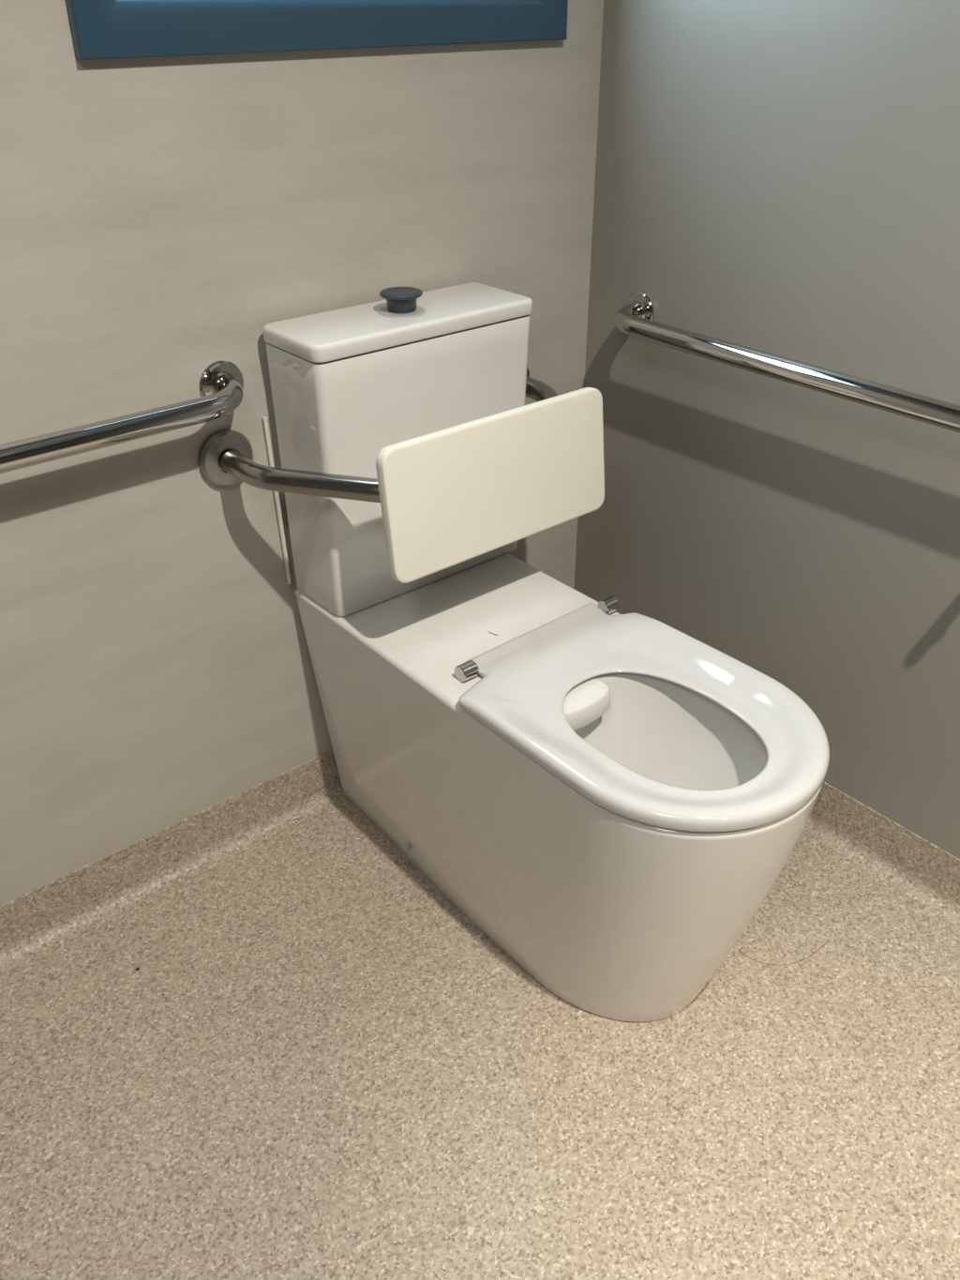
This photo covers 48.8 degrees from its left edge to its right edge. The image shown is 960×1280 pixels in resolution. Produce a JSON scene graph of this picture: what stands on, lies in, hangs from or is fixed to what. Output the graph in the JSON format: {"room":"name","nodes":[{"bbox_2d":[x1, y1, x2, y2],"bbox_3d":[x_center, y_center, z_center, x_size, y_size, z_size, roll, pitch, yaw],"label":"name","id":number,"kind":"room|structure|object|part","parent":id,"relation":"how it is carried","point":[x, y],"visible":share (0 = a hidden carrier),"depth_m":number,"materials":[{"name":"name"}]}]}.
{"room":"public restroom","nodes":[
{"label":"public restroom","id":0,"kind":"room"},
{"bbox_2d":[0,0,603,905],"bbox_3d":[-0.838,-0.529,0.964,2.600,2.420,0.100,-24,39,-33],"label":"wall","id":1,"kind":"structure","parent":0,"point":[157,214],"depth_m":1.48,"materials":[{"name":"paint"}]},
{"bbox_2d":[0,360,243,473],"bbox_3d":[-0.614,-0.209,1.234,0.809,0.067,0.093,-24,39,-33],"label":"grab rail","id":2,"kind":"object","parent":1,"relation":"attached to","point":[221,383],"visible":1,"depth_m":1.32,"materials":[{"name":"silver metal"}]},
{"bbox_2d":[0,749,348,975],"bbox_3d":[-0.793,0.488,1.535,2.600,0.109,0.031,-24,39,-33],"label":"baseboard","id":3,"kind":"structure","parent":1,"relation":"attached to","point":[33,924],"depth_m":1.74,"materials":[{"name":"plastic"}]},
{"bbox_2d":[65,0,568,60],"bbox_3d":[-0.185,-1.048,1.252,0.751,0.605,0.085,-24,39,-33],"label":"wall sign","id":4,"kind":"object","parent":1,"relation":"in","point":[100,29],"depth_m":1.32,"materials":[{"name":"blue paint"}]},
{"bbox_2d":[199,365,604,583],"bbox_3d":[-0.059,-0.277,1.572,0.624,0.187,0.311,-24,39,-33],"label":"backrest","id":5,"kind":"object","parent":1,"relation":"attached to","point":[448,497],"visible":0.81,"depth_m":1.46,"materials":[{"name":"cream plastic"},{"name":"brushed steel"}]},
{"bbox_2d":[0,798,959,1279],"bbox_3d":[0.129,1.146,0.650,2.800,0.100,3.100,-24,39,-33],"label":"floor","id":6,"kind":"structure","parent":0,"point":[336,1073],"depth_m":1.42,"materials":[{"name":"plastic"}]},
{"bbox_2d":[262,282,829,1022],"bbox_3d":[0.108,0.025,1.509,0.392,0.899,0.849,-24,39,-33],"label":"toilet","id":7,"kind":"object","parent":6,"relation":"on","point":[611,798],"visible":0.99,"depth_m":1.47,"materials":[{"name":"ceramic"}]},
{"bbox_3d":[-0.110,-0.461,1.516,0.387,0.022,0.146,-24,39,-33],"label":"cistern lid","id":8,"kind":"part","parent":7,"relation":"part of","materials":[{"name":"white ceramic"}]},
{"bbox_3d":[0.212,0.087,1.376,0.354,0.020,0.492,-24,39,-33],"label":"seat","id":9,"kind":"part","parent":7,"relation":"part of","materials":[{"name":"plastic"}]},
{"bbox_2d":[573,0,959,858],"bbox_3d":[1.128,-0.405,0.754,0.100,2.420,3.000,-24,39,-33],"label":"wall","id":10,"kind":"structure","parent":0,"point":[778,177],"depth_m":1.60,"materials":[{"name":"beige paint"}]},
{"bbox_2d":[615,290,959,433],"bbox_3d":[0.618,-0.295,1.362,0.093,0.065,1.265,-24,39,-33],"label":"grab rail","id":11,"kind":"object","parent":10,"relation":"attached to","point":[635,319],"visible":1,"depth_m":1.49,"materials":[{"name":"silver metal"}]},
{"bbox_2d":[802,781,959,928],"bbox_3d":[1.113,0.628,1.300,0.031,0.109,2.900,-24,39,-33],"label":"baseboard","id":12,"kind":"structure","parent":10,"relation":"attached to","point":[923,871],"depth_m":1.75,"materials":[{"name":"plastic"}]}
]}

